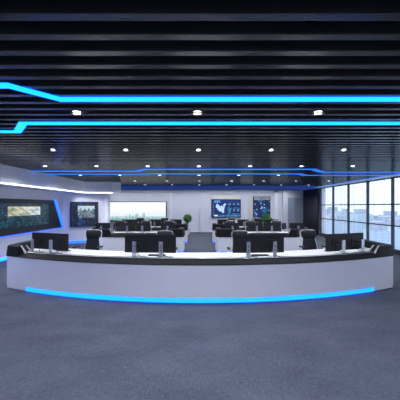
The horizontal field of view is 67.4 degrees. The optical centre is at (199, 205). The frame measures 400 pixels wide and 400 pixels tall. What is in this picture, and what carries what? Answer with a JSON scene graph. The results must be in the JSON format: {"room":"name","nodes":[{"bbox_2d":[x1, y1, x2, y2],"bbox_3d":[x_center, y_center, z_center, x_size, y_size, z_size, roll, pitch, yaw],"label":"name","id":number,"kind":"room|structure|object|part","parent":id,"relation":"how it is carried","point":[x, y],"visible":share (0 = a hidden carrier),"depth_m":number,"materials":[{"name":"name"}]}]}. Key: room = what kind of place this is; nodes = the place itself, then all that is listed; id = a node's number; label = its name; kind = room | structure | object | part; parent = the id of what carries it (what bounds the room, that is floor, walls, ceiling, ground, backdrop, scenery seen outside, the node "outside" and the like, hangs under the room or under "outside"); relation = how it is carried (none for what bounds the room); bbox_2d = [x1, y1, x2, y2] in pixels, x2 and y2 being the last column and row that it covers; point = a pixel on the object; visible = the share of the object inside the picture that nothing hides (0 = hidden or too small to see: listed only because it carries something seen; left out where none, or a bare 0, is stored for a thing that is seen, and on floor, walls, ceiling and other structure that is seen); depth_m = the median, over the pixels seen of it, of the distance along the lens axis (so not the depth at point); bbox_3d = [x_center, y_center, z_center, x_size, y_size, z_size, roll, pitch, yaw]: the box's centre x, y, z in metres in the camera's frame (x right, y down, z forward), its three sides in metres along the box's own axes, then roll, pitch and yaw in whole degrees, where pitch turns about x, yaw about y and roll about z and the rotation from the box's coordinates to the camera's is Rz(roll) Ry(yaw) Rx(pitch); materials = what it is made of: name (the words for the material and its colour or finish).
{"room":"control room","nodes":[
{"label":"control room","id":0,"kind":"room"},
{"bbox_2d":[0,187,62,261],"bbox_3d":[-6.325,0.255,5.250,0.150,2.990,16.900,0,0,0],"label":"wall","id":1,"kind":"structure","parent":0,"point":[5,192],"depth_m":10.68,"materials":[{"name":"paint"}]},
{"bbox_2d":[0,198,63,236],"bbox_3d":[-6.190,0.365,9.780,0.120,1.210,7.560,0,0,0],"label":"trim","id":2,"kind":"structure","parent":1,"relation":"attached to","point":[17,216],"depth_m":10.71,"materials":[{"name":"black plastic"}]},
{"bbox_2d":[54,200,63,226],"bbox_3d":[-6.190,0.355,13.105,0.120,1.190,0.910,0,0,0],"label":"light","id":3,"kind":"object","parent":2,"relation":"attached to","point":[58,222],"depth_m":12.90,"materials":[{"name":"blue plastic"}]},
{"bbox_2d":[0,164,120,193],"bbox_3d":[-4.937,-0.890,5.849,2.626,0.580,18.098,0,0,0],"label":"trim","id":4,"kind":"structure","parent":1,"relation":"attached to","point":[8,174],"depth_m":10.29,"materials":[{"name":"paint"}]},
{"bbox_2d":[0,183,84,192],"bbox_3d":[-4.545,-0.589,5.205,1.190,0.021,16.610,0,0,0],"label":"light","id":5,"kind":"object","parent":4,"relation":"attached to","point":[0,183],"visible":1,"depth_m":9.46,"materials":[{"name":"white plastic"}]},
{"bbox_2d":[63,193,104,243],"bbox_3d":[-5.412,0.255,14.265,2.016,2.990,0.150,0,0,-30],"label":"wall","id":6,"kind":"structure","parent":0,"point":[75,233],"depth_m":14.03,"materials":[{"name":"paint"}]},
{"bbox_2d":[69,240,85,242],"bbox_3d":[-5.425,1.670,14.146,1.756,0.100,0.035,0,0,-30],"label":"light strip","id":7,"kind":"object","parent":6,"relation":"attached to","point":[82,241],"visible":0.29,"depth_m":13.99,"materials":[{"name":"blue plastic"}]},
{"bbox_2d":[70,202,97,226],"bbox_3d":[-5.437,0.385,14.116,1.246,1.170,0.084,0,0,-30],"label":"wall screen","id":8,"kind":"object","parent":6,"relation":"attached to","point":[82,214],"visible":0.98,"depth_m":14.06,"materials":[{"name":"black glass"}]},
{"bbox_3d":[-5.438,0.385,14.118,1.246,1.170,0.080,0,0,-30],"label":"frame","id":9,"kind":"part","parent":8,"relation":"part of","materials":[{"name":"black plastic"}]},
{"bbox_2d":[105,194,109,222],"bbox_3d":[-4.540,0.570,14.705,0.160,2.360,0.310,0,0,0],"label":"trim","id":10,"kind":"structure","parent":6,"relation":"attached to","point":[107,196],"depth_m":14.59,"materials":[{"name":"paint"}]},
{"bbox_2d":[0,0,399,189],"bbox_3d":[0.150,-1.210,8.550,14.700,0.260,23.700,0,0,0],"label":"ceiling","id":11,"kind":"structure","parent":0,"point":[60,48],"depth_m":2.70,"materials":[{"name":"metal"}]},
{"bbox_2d":[70,111,82,115],"bbox_3d":[-1.430,-1.076,3.480,0.144,0.026,0.144,0,0,0],"label":"recessed light","id":12,"kind":"object","parent":11,"relation":"in","point":[75,113],"visible":1,"depth_m":3.48,"materials":[{"name":"white plastic"}]},
{"bbox_2d":[191,111,202,115],"bbox_3d":[-0.030,-1.076,3.480,0.144,0.026,0.144,0,0,0],"label":"recessed light","id":13,"kind":"object","parent":11,"relation":"in","point":[195,113],"visible":1,"depth_m":3.48,"materials":[{"name":"white plastic"}]},
{"bbox_2d":[0,83,399,101],"bbox_3d":[0.740,-1.074,2.845,11.720,0.016,0.451,0,0,0],"label":"recessed light","id":14,"kind":"object","parent":11,"relation":"in","point":[2,85],"visible":1,"depth_m":3.00,"materials":[{"name":"blue plastic"}]},
{"bbox_2d":[0,122,399,132],"bbox_3d":[0.740,-1.074,4.120,11.720,0.016,0.539,0,0,0],"label":"recessed light","id":15,"kind":"object","parent":11,"relation":"in","point":[20,127],"visible":1,"depth_m":3.88,"materials":[{"name":"blue plastic"}]},
{"bbox_2d":[32,169,399,172],"bbox_3d":[0.740,-1.074,9.140,11.720,0.016,0.956,0,0,0],"label":"recessed light","id":16,"kind":"object","parent":11,"relation":"in","point":[139,170],"visible":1,"depth_m":9.12,"materials":[{"name":"blue plastic"}]},
{"bbox_2d":[121,186,313,188],"bbox_3d":[0.900,-0.985,16.050,10.400,0.190,0.100,0,0,0],"label":"ceiling light line","id":17,"kind":"object","parent":11,"relation":"attached to","point":[122,187],"visible":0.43,"depth_m":16.00,"materials":[{"name":"blue"}]},
{"bbox_2d":[49,173,386,175],"bbox_3d":[0.749,-1.074,10.153,11.735,0.016,0.648,0,0,-3],"label":"recessed light","id":18,"kind":"object","parent":11,"relation":"in","point":[301,174],"visible":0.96,"depth_m":10.15,"materials":[{"name":"blue plastic"}]},
{"bbox_2d":[312,111,324,115],"bbox_3d":[1.370,-1.076,3.480,0.144,0.026,0.144,0,0,0],"label":"recessed light","id":19,"kind":"object","parent":11,"relation":"in","point":[317,113],"visible":1,"depth_m":3.48,"materials":[{"name":"white plastic"}]},
{"bbox_2d":[300,173,399,189],"bbox_3d":[6.560,-1.074,8.500,0.070,0.016,22.800,0,0,0],"label":"recessed light","id":20,"kind":"object","parent":11,"relation":"in","point":[396,173],"visible":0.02,"depth_m":12.12,"materials":[{"name":"blue plastic"}]},
{"bbox_2d":[0,232,399,399],"bbox_3d":[0.150,1.800,8.550,14.700,0.100,23.700,0,0,0],"label":"floor","id":21,"kind":"structure","parent":0,"point":[53,347],"depth_m":3.69,"materials":[{"name":"carpet"}]},
{"bbox_2d":[72,229,102,249],"bbox_3d":[-2.893,1.187,7.804,0.690,1.126,0.672,0,0,7],"label":"office chair","id":22,"kind":"object","parent":21,"relation":"on","point":[93,235],"visible":0.53,"depth_m":8.01,"materials":[{"name":"leather"}]},
{"bbox_3d":[-2.868,1.050,8.019,0.416,0.400,0.120,0,0,7],"label":"backrest","id":23,"kind":"part","parent":22,"relation":"part of","materials":[{"name":"fabric"}]},
{"bbox_3d":[-2.861,0.948,8.073,0.502,0.648,0.132,0,0,7],"label":"frame","id":24,"kind":"part","parent":22,"relation":"part of","materials":[{"name":"silver metal"}]},
{"bbox_2d":[112,220,125,231],"bbox_3d":[-3.455,1.187,12.805,0.690,1.126,0.672,0,0,-6],"label":"office chair","id":25,"kind":"object","parent":21,"relation":"on","point":[117,223],"visible":0.3,"depth_m":13.01,"materials":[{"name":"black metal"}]},
{"bbox_3d":[-3.477,1.050,13.020,0.416,0.400,0.120,0,0,-6],"label":"backrest","id":26,"kind":"part","parent":25,"relation":"part of","materials":[{"name":"leather"}]},
{"bbox_2d":[92,227,184,251],"bbox_3d":[-2.499,1.298,11.752,3.782,0.888,1.128,0,0,0],"label":"desk","id":27,"kind":"object","parent":21,"relation":"on","point":[111,241],"visible":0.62,"depth_m":11.20,"materials":[{"name":"white laminate"},{"name":"black plastic"}]},
{"bbox_2d":[96,223,109,228],"bbox_3d":[-3.800,0.850,11.615,0.570,0.380,0.270,0,0,0],"label":"monitor","id":28,"kind":"object","parent":27,"relation":"on","point":[98,225],"visible":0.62,"depth_m":11.72,"materials":[{"name":"black plastic"}]},
{"bbox_2d":[121,223,135,232],"bbox_3d":[-2.800,0.850,11.615,0.570,0.380,0.270,0,0,0],"label":"monitor","id":29,"kind":"object","parent":27,"relation":"on","point":[126,227],"visible":0.99,"depth_m":11.72,"materials":[{"name":"black plastic"}]},
{"bbox_2d":[113,232,156,232],"bbox_3d":[-2.490,1.058,11.775,3.380,0.035,0.810,0,0,0],"label":"countertop","id":30,"kind":"structure","parent":27,"relation":"on","point":[113,232],"depth_m":11.77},
{"bbox_3d":[-2.500,1.430,11.715,3.760,0.530,1.029,0,0,0],"label":"panel","id":31,"kind":"part","parent":27,"relation":"part of","materials":[{"name":"white laminate"}]},
{"bbox_2d":[136,223,150,232],"bbox_3d":[-2.220,0.850,11.615,0.570,0.380,0.270,0,0,0],"label":"monitor","id":32,"kind":"object","parent":27,"relation":"on","point":[141,227],"visible":0.96,"depth_m":11.72,"materials":[{"name":"black plastic"}]},
{"bbox_2d":[161,223,174,229],"bbox_3d":[-1.250,0.850,11.615,0.570,0.380,0.270,0,0,0],"label":"monitor","id":33,"kind":"object","parent":27,"relation":"on","point":[164,226],"visible":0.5,"depth_m":11.72,"materials":[{"name":"black plastic"}]},
{"bbox_2d":[137,220,152,231],"bbox_3d":[-2.350,1.187,12.805,0.690,1.126,0.672,0,0,0],"label":"office chair","id":34,"kind":"object","parent":21,"relation":"on","point":[144,221],"visible":0.21,"depth_m":13.02,"materials":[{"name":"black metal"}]},
{"bbox_2d":[113,223,187,242],"bbox_3d":[-2.499,1.298,14.752,3.782,0.888,1.128,0,0,0],"label":"desk","id":35,"kind":"object","parent":21,"relation":"on","point":[185,225],"visible":0.24,"depth_m":14.22,"materials":[{"name":"white laminate"},{"name":"black plastic"}]},
{"bbox_2d":[122,219,132,222],"bbox_3d":[-3.560,0.850,14.595,0.570,0.380,0.270,0,0,0],"label":"monitor","id":36,"kind":"object","parent":35,"relation":"on","point":[125,220],"visible":0.42,"depth_m":14.71,"materials":[{"name":"black plastic"}]},
{"bbox_2d":[133,219,144,222],"bbox_3d":[-2.980,0.850,14.595,0.570,0.380,0.270,0,0,0],"label":"monitor","id":37,"kind":"object","parent":35,"relation":"on","point":[134,220],"visible":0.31,"depth_m":14.71,"materials":[{"name":"black plastic"}]},
{"bbox_3d":[-2.500,1.430,14.715,3.760,0.530,1.029,0,0,0],"label":"panel","id":38,"kind":"part","parent":35,"relation":"part of","materials":[{"name":"white laminate"}]},
{"bbox_2d":[149,219,160,226],"bbox_3d":[-2.200,0.850,14.595,0.570,0.380,0.270,0,0,0],"label":"monitor","id":39,"kind":"object","parent":35,"relation":"on","point":[154,222],"visible":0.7,"depth_m":14.71,"materials":[{"name":"black plastic"}]},
{"bbox_2d":[170,219,181,223],"bbox_3d":[-1.180,0.850,14.595,0.570,0.380,0.270,0,0,0],"label":"monitor","id":40,"kind":"object","parent":35,"relation":"on","point":[176,221],"visible":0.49,"depth_m":14.71,"materials":[{"name":"black plastic"}]},
{"bbox_2d":[156,230,177,251],"bbox_3d":[-0.903,1.187,7.505,0.690,1.126,0.672,0,0,-3],"label":"office chair","id":41,"kind":"object","parent":21,"relation":"on","point":[168,232],"visible":0.16,"depth_m":7.73,"materials":[{"name":"black leather"}]},
{"bbox_2d":[183,214,191,234],"bbox_3d":[-0.770,1.118,18.499,0.626,1.264,0.597,0,0,0],"label":"topiary tree","id":42,"kind":"object","parent":21,"relation":"on","point":[187,218],"visible":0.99,"depth_m":18.35,"materials":[{"name":"green plant"}]},
{"bbox_2d":[6,239,393,302],"bbox_3d":[0.000,1.290,6.436,8.364,0.921,2.127,0,0,0],"label":"desk","id":43,"kind":"object","parent":21,"relation":"on","point":[179,277],"visible":0.98,"depth_m":5.60,"materials":[{"name":"white laminate"},{"name":"black laminate"}]},
{"bbox_2d":[31,232,49,251],"bbox_3d":[-3.525,0.787,6.457,0.513,0.405,0.270,0,0,21],"label":"monitor","id":44,"kind":"object","parent":43,"relation":"on","point":[39,241],"visible":0.84,"depth_m":6.52,"materials":[{"name":"black plastic"}]},
{"bbox_2d":[49,233,68,253],"bbox_3d":[-3.044,0.787,6.273,0.513,0.405,0.270,0,0,21],"label":"monitor","id":45,"kind":"object","parent":43,"relation":"on","point":[57,241],"visible":0.84,"depth_m":6.34,"materials":[{"name":"black plastic"}]},
{"bbox_2d":[125,234,149,256],"bbox_3d":[-1.247,0.775,5.820,0.513,0.430,0.270,0,0,5],"label":"monitor","id":46,"kind":"object","parent":43,"relation":"on","point":[134,243],"visible":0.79,"depth_m":5.92,"materials":[{"name":"black plastic"}]},
{"bbox_2d":[150,234,175,256],"bbox_3d":[-0.734,0.775,5.775,0.513,0.430,0.270,0,0,5],"label":"monitor","id":47,"kind":"object","parent":43,"relation":"on","point":[161,244],"visible":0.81,"depth_m":5.88,"materials":[{"name":"black plastic"}]},
{"bbox_2d":[30,247,369,257],"bbox_3d":[0.000,1.008,6.516,7.920,0.035,1.922,0,0,0],"label":"countertop","id":48,"kind":"structure","parent":43,"relation":"on","point":[73,251],"depth_m":6.25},
{"bbox_3d":[0.000,1.362,6.442,8.340,0.596,2.115,0,0,0],"label":"panel","id":49,"kind":"part","parent":43,"relation":"part of","materials":[{"name":"white laminate"}]},
{"bbox_3d":[0.000,0.957,5.873,7.231,0.005,0.805,0,0,0],"label":"edge trim","id":50,"kind":"part","parent":43,"relation":"part of","materials":[{"name":"black laminate"}]},
{"bbox_2d":[233,234,258,256],"bbox_3d":[0.909,0.775,5.775,0.513,0.430,0.270,0,0,-5],"label":"monitor","id":51,"kind":"object","parent":43,"relation":"on","point":[243,243],"visible":0.86,"depth_m":5.88,"materials":[{"name":"black plastic"}]},
{"bbox_2d":[251,254,268,255],"bbox_3d":[1.200,0.980,6.000,0.340,0.021,0.110,0,0,-5],"label":"keyboard","id":52,"kind":"object","parent":43,"relation":"on","point":[251,254],"visible":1,"depth_m":5.98,"materials":[{"name":"black plastic"}]},
{"bbox_2d":[259,234,283,256],"bbox_3d":[1.422,0.775,5.820,0.513,0.430,0.270,0,0,-5],"label":"monitor","id":53,"kind":"object","parent":43,"relation":"on","point":[268,243],"visible":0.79,"depth_m":5.92,"materials":[{"name":"black plastic"}]},
{"bbox_2d":[325,233,344,253],"bbox_3d":[2.900,0.787,6.216,0.513,0.405,0.270,0,0,-20],"label":"monitor","id":54,"kind":"object","parent":43,"relation":"on","point":[333,242],"visible":0.93,"depth_m":6.28,"materials":[{"name":"black plastic"}]},
{"bbox_2d":[345,233,366,252],"bbox_3d":[3.384,0.787,6.392,0.513,0.405,0.270,0,0,-20],"label":"monitor","id":55,"kind":"object","parent":43,"relation":"on","point":[352,240],"visible":0.84,"depth_m":6.46,"materials":[{"name":"black plastic"}]},
{"bbox_2d":[227,230,247,251],"bbox_3d":[1.023,1.187,7.505,0.690,1.126,0.672,0,0,3],"label":"office chair","id":56,"kind":"object","parent":21,"relation":"on","point":[236,232],"visible":0.24,"depth_m":7.73,"materials":[{"name":"black leather"}]},
{"bbox_2d":[212,223,286,242],"bbox_3d":[2.499,1.298,14.752,3.782,0.888,1.128,0,0,0],"label":"desk","id":57,"kind":"object","parent":21,"relation":"on","point":[214,225],"visible":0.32,"depth_m":14.25,"materials":[{"name":"white laminate"},{"name":"black plastic"}]},
{"bbox_2d":[217,219,228,223],"bbox_3d":[1.140,0.850,14.595,0.570,0.380,0.270,0,0,0],"label":"monitor","id":58,"kind":"object","parent":57,"relation":"on","point":[219,221],"visible":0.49,"depth_m":14.71,"materials":[{"name":"black plastic"}]},
{"bbox_2d":[237,219,248,226],"bbox_3d":[2.120,0.850,14.595,0.570,0.380,0.270,0,0,0],"label":"monitor","id":59,"kind":"object","parent":57,"relation":"on","point":[241,222],"visible":0.66,"depth_m":14.71,"materials":[{"name":"black plastic"}]},
{"bbox_3d":[2.500,1.430,14.715,3.760,0.530,1.029,0,0,0],"label":"panel","id":60,"kind":"part","parent":57,"relation":"part of","materials":[{"name":"white laminate"}]},
{"bbox_2d":[251,219,262,222],"bbox_3d":[2.780,0.850,14.595,0.570,0.380,0.270,0,0,0],"label":"monitor","id":61,"kind":"object","parent":57,"relation":"on","point":[255,220],"visible":0.37,"depth_m":14.71,"materials":[{"name":"black plastic"}]},
{"bbox_2d":[244,220,258,231],"bbox_3d":[2.200,1.187,12.805,0.690,1.126,0.672,0,0,0],"label":"office chair","id":62,"kind":"object","parent":21,"relation":"on","point":[248,221],"visible":0.31,"depth_m":13.02,"materials":[{"name":"black leather"}]},
{"bbox_2d":[215,227,307,251],"bbox_3d":[2.499,1.298,11.752,3.782,0.888,1.128,0,0,0],"label":"desk","id":63,"kind":"object","parent":21,"relation":"on","point":[223,238],"visible":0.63,"depth_m":11.20,"materials":[{"name":"white laminate"},{"name":"black plastic"}]},
{"bbox_2d":[225,223,238,230],"bbox_3d":[1.250,0.850,11.615,0.570,0.380,0.270,0,0,0],"label":"monitor","id":64,"kind":"object","parent":63,"relation":"on","point":[235,226],"visible":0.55,"depth_m":11.72,"materials":[{"name":"black plastic"}]},
{"bbox_2d":[248,223,262,232],"bbox_3d":[2.180,0.850,11.615,0.570,0.380,0.270,0,0,0],"label":"monitor","id":65,"kind":"object","parent":63,"relation":"on","point":[256,227],"visible":0.98,"depth_m":11.72,"materials":[{"name":"black plastic"}]},
{"bbox_3d":[2.500,1.430,11.715,3.760,0.530,1.029,0,0,0],"label":"panel","id":66,"kind":"part","parent":63,"relation":"part of","materials":[{"name":"white laminate"}]},
{"bbox_2d":[263,223,277,232],"bbox_3d":[2.760,0.850,11.615,0.570,0.380,0.270,0,0,0],"label":"monitor","id":67,"kind":"object","parent":63,"relation":"on","point":[271,227],"visible":0.99,"depth_m":11.72,"materials":[{"name":"black plastic"}]},
{"bbox_2d":[289,223,303,229],"bbox_3d":[3.780,0.850,11.615,0.570,0.380,0.270,0,0,0],"label":"monitor","id":68,"kind":"object","parent":63,"relation":"on","point":[291,225],"visible":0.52,"depth_m":11.72,"materials":[{"name":"black plastic"}]},
{"bbox_2d":[261,213,271,222],"bbox_3d":[4.112,1.096,18.508,0.779,1.308,0.699,0,0,0],"label":"potted plant","id":69,"kind":"object","parent":21,"relation":"on","point":[264,217],"visible":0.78,"depth_m":18.36,"materials":[{"name":"green plant"}]},
{"bbox_2d":[271,220,285,231],"bbox_3d":[3.305,1.187,12.805,0.690,1.126,0.672,0,0,6],"label":"office chair","id":70,"kind":"object","parent":21,"relation":"on","point":[274,221],"visible":0.35,"depth_m":13.00,"materials":[{"name":"black leather"}]},
{"bbox_2d":[299,229,324,249],"bbox_3d":[2.943,1.187,7.804,0.690,1.126,0.672,0,0,-7],"label":"office chair","id":71,"kind":"object","parent":21,"relation":"on","point":[308,235],"visible":0.45,"depth_m":8.00,"materials":[{"name":"black leather"}]},
{"bbox_3d":[2.918,1.050,8.019,0.416,0.400,0.120,0,0,-7],"label":"backrest","id":72,"kind":"part","parent":71,"relation":"part of","materials":[{"name":"fabric"}]},
{"bbox_2d":[110,192,302,230],"bbox_3d":[0.100,0.255,20.275,14.600,2.990,0.150,0,0,0],"label":"wall","id":73,"kind":"structure","parent":0,"point":[182,203],"depth_m":20.20,"materials":[{"name":"paint"}]},
{"bbox_2d":[110,201,166,221],"bbox_3d":[-4.160,0.370,20.163,3.880,1.360,0.074,0,0,0],"label":"screen","id":74,"kind":"object","parent":73,"relation":"attached to","point":[119,210],"visible":0.91,"depth_m":20.12,"materials":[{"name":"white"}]},
{"bbox_2d":[200,190,208,231],"bbox_3d":[0.320,0.335,20.130,0.600,2.830,0.140,0,0,0],"label":"column","id":75,"kind":"structure","parent":73,"relation":"attached to","point":[204,194],"depth_m":20.06,"materials":[{"name":"paint"}]},
{"bbox_2d":[121,190,302,191],"bbox_3d":[0.385,-1.000,20.150,13.370,0.180,0.100,0,0,0],"label":"trim","id":76,"kind":"structure","parent":73,"relation":"attached to","point":[121,190],"depth_m":20.10,"materials":[{"name":"paint"}]},
{"bbox_2d":[211,199,240,217],"bbox_3d":[1.750,0.168,20.153,1.960,1.225,0.094,0,0,0],"label":"wall screen","id":77,"kind":"object","parent":73,"relation":"attached to","point":[220,208],"visible":1,"depth_m":20.10,"materials":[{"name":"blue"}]},
{"bbox_2d":[211,194,240,198],"bbox_3d":[1.750,-0.613,20.120,2.000,0.325,0.160,0,0,0],"label":"wall panel","id":78,"kind":"object","parent":73,"relation":"attached to","point":[213,196],"visible":1,"depth_m":20.16,"materials":[{"name":"paint"}]},
{"bbox_2d":[248,196,252,218],"bbox_3d":[3.380,0.115,20.175,0.320,1.570,0.050,0,0,0],"label":"wall panel","id":79,"kind":"object","parent":73,"relation":"attached to","point":[250,198],"visible":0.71,"depth_m":20.15,"materials":[{"name":"white paint"}]},
{"bbox_2d":[253,196,270,218],"bbox_3d":[4.150,0.100,20.153,1.160,1.500,0.094,0,0,0],"label":"wall screen","id":80,"kind":"object","parent":73,"relation":"attached to","point":[261,204],"visible":0.87,"depth_m":20.10,"materials":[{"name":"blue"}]},
{"bbox_2d":[274,192,277,218],"bbox_3d":[5.110,0.335,20.150,0.220,2.830,0.100,0,0,0],"label":"trim","id":81,"kind":"structure","parent":73,"relation":"attached to","point":[275,193],"depth_m":20.10,"materials":[{"name":"paint"}]},
{"bbox_2d":[282,190,287,231],"bbox_3d":[5.700,0.335,20.090,0.300,2.830,0.220,0,0,0],"label":"column","id":82,"kind":"structure","parent":73,"relation":"attached to","point":[285,192],"depth_m":19.98,"materials":[{"name":"paint"}]},
{"bbox_2d":[288,198,295,229],"bbox_3d":[6.145,0.600,20.150,0.550,2.300,0.060,0,0,0],"label":"door","id":83,"kind":"structure","parent":73,"relation":"in","point":[291,201],"depth_m":20.12,"materials":[{"name":"grey glass"}]},
{"bbox_2d":[296,198,302,222],"bbox_3d":[6.720,0.600,20.150,0.560,2.300,0.060,0,0,0],"label":"door","id":84,"kind":"structure","parent":73,"relation":"in","point":[299,201],"depth_m":20.12,"materials":[{"name":"grey glass"}]},
{"bbox_2d":[318,188,324,235],"bbox_3d":[7.220,0.255,18.910,0.300,2.990,2.580,0,0,0],"label":"wall","id":85,"kind":"structure","parent":0,"point":[323,190],"depth_m":17.62,"materials":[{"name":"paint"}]},
{"bbox_2d":[320,186,331,233],"bbox_3d":[7.176,0.280,16.815,0.252,2.660,1.680,0,0,0],"label":"window","id":86,"kind":"structure","parent":85,"relation":"in","point":[321,218],"depth_m":17.59,"materials":[{"name":"metal"}]},
{"bbox_2d":[302,174,399,189],"bbox_3d":[6.910,-1.120,8.500,0.580,0.120,23.400,0,0,0],"label":"trim","id":87,"kind":"structure","parent":85,"relation":"attached to","point":[395,175],"depth_m":12.98,"materials":[{"name":"paint"}]},
{"bbox_2d":[303,188,317,234],"bbox_3d":[6.964,0.345,18.923,0.109,2.770,2.406,0,0,0],"label":"drape","id":88,"kind":"object","parent":87,"relation":"hanging from","point":[310,197],"visible":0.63,"depth_m":18.78,"materials":[{"name":"black fabric"}]},
{"bbox_2d":[320,233,399,255],"bbox_3d":[7.210,1.680,7.210,0.320,0.140,20.820,0,0,0],"label":"sill","id":89,"kind":"structure","parent":85,"relation":"attached to","point":[323,235],"depth_m":10.88,"materials":[{"name":"metal"}]},
{"bbox_2d":[332,184,346,233],"bbox_3d":[7.176,0.280,15.170,0.252,2.660,1.680,0,0,0],"label":"window","id":90,"kind":"structure","parent":89,"relation":"attached to","point":[333,204],"depth_m":15.94,"materials":[{"name":"metal"}]},
{"bbox_2d":[347,181,365,232],"bbox_3d":[7.176,0.280,13.525,0.252,2.660,1.680,0,0,0],"label":"window","id":91,"kind":"structure","parent":89,"relation":"attached to","point":[348,185],"depth_m":14.29,"materials":[{"name":"metal"}]},
{"bbox_2d":[366,178,390,239],"bbox_3d":[7.176,0.280,11.880,0.252,2.660,1.680,0,0,0],"label":"window","id":92,"kind":"structure","parent":89,"relation":"attached to","point":[367,182],"depth_m":12.65,"materials":[{"name":"metal"}]},
{"bbox_2d":[391,176,399,250],"bbox_3d":[7.176,0.280,10.235,0.252,2.660,1.680,0,0,0],"label":"window","id":93,"kind":"structure","parent":89,"relation":"attached to","point":[393,204],"depth_m":11.01,"materials":[{"name":"metal"}]},
{"bbox_3d":[7.220,-1.145,7.210,0.300,0.190,20.820,0,0,0],"label":"wall","id":94,"kind":"structure","parent":0,"visible":0},
{"bbox_2d":[334,187,334,233],"bbox_3d":[7.200,0.260,16.797,0.042,2.580,1.565,0,0,0],"label":"sheer curtain","id":95,"kind":"object","parent":94,"relation":"hanging from","point":[334,187],"visible":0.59,"depth_m":16.07,"materials":[{"name":"white fabric"}]},
{"bbox_2d":[341,186,341,232],"bbox_3d":[7.201,0.260,15.152,0.040,2.580,1.565,0,0,0],"label":"sheer curtain","id":96,"kind":"object","parent":94,"relation":"hanging from","point":[341,186],"visible":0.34,"depth_m":15.27,"materials":[{"name":"white fabric"}]},
{"bbox_2d":[365,182,369,239],"bbox_3d":[7.201,0.260,13.508,0.040,2.580,1.565,0,0,0],"label":"sheer curtain","id":97,"kind":"object","parent":94,"relation":"hanging from","point":[369,182],"visible":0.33,"depth_m":12.74,"materials":[{"name":"white fabric"}]},
{"bbox_2d":[374,181,374,240],"bbox_3d":[7.200,0.260,11.863,0.041,2.580,1.565,0,0,0],"label":"sheer curtain","id":98,"kind":"object","parent":94,"relation":"hanging from","point":[374,181],"visible":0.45,"depth_m":12.40,"materials":[{"name":"white fabric"}]},
{"bbox_2d":[397,178,397,248],"bbox_3d":[7.199,0.260,10.217,0.040,2.580,1.565,0,0,0],"label":"sheer curtain","id":99,"kind":"object","parent":94,"relation":"hanging from","point":[397,178],"visible":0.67,"depth_m":10.93,"materials":[{"name":"white fabric"}]},
{"label":"outside","id":100,"kind":"structure","parent":0,"visible":0},
{"bbox_2d":[325,209,335,219],"bbox_3d":[50.000,36.475,120.000,6.000,70.550,6.000,0,0,0],"label":"office tower","id":101,"kind":"structure","parent":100,"point":[327,211],"depth_m":117.00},
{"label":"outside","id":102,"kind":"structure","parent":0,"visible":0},
{"bbox_2d":[327,207,342,214],"bbox_3d":[66.500,36.125,150.000,7.000,71.250,7.000,0,0,0],"label":"office tower","id":103,"kind":"structure","parent":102,"point":[337,212],"depth_m":146.50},
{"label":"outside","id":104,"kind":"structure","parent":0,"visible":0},
{"bbox_2d":[325,215,358,233],"bbox_3d":[47.000,37.375,100.000,8.000,68.750,8.000,0,0,0],"label":"office tower","id":105,"kind":"structure","parent":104,"point":[354,227],"depth_m":96.01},
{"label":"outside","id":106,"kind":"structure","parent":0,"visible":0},
{"bbox_2d":[350,209,372,232],"bbox_3d":[64.400,36.475,120.000,6.000,70.550,6.000,0,0,0],"label":"office tower","id":107,"kind":"structure","parent":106,"point":[359,214],"depth_m":117.00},
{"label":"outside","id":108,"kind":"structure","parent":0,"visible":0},
{"bbox_2d":[362,221,396,248],"bbox_3d":[41.767,37.675,70.000,5.000,68.150,5.000,0,0,0],"label":"office tower","id":109,"kind":"structure","parent":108,"point":[382,235],"depth_m":67.50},
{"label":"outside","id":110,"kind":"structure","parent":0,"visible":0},
{"bbox_2d":[377,216,395,224],"bbox_3d":[68.567,37.808,110.000,8.000,67.883,8.000,0,0,0],"label":"office tower","id":111,"kind":"structure","parent":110,"point":[379,218],"depth_m":108.76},
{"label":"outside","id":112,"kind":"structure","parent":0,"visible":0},
{"bbox_2d":[387,218,399,249],"bbox_3d":[53.067,37.542,80.000,6.000,68.417,6.000,0,0,0],"label":"office tower","id":113,"kind":"structure","parent":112,"point":[389,219],"depth_m":78.20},
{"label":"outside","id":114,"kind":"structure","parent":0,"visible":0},
{"bbox_2d":[378,211,399,217],"bbox_3d":[95.500,37.125,150.000,8.000,69.250,8.000,0,0,0],"label":"office tower","id":115,"kind":"structure","parent":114,"point":[385,213],"depth_m":147.79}
]}

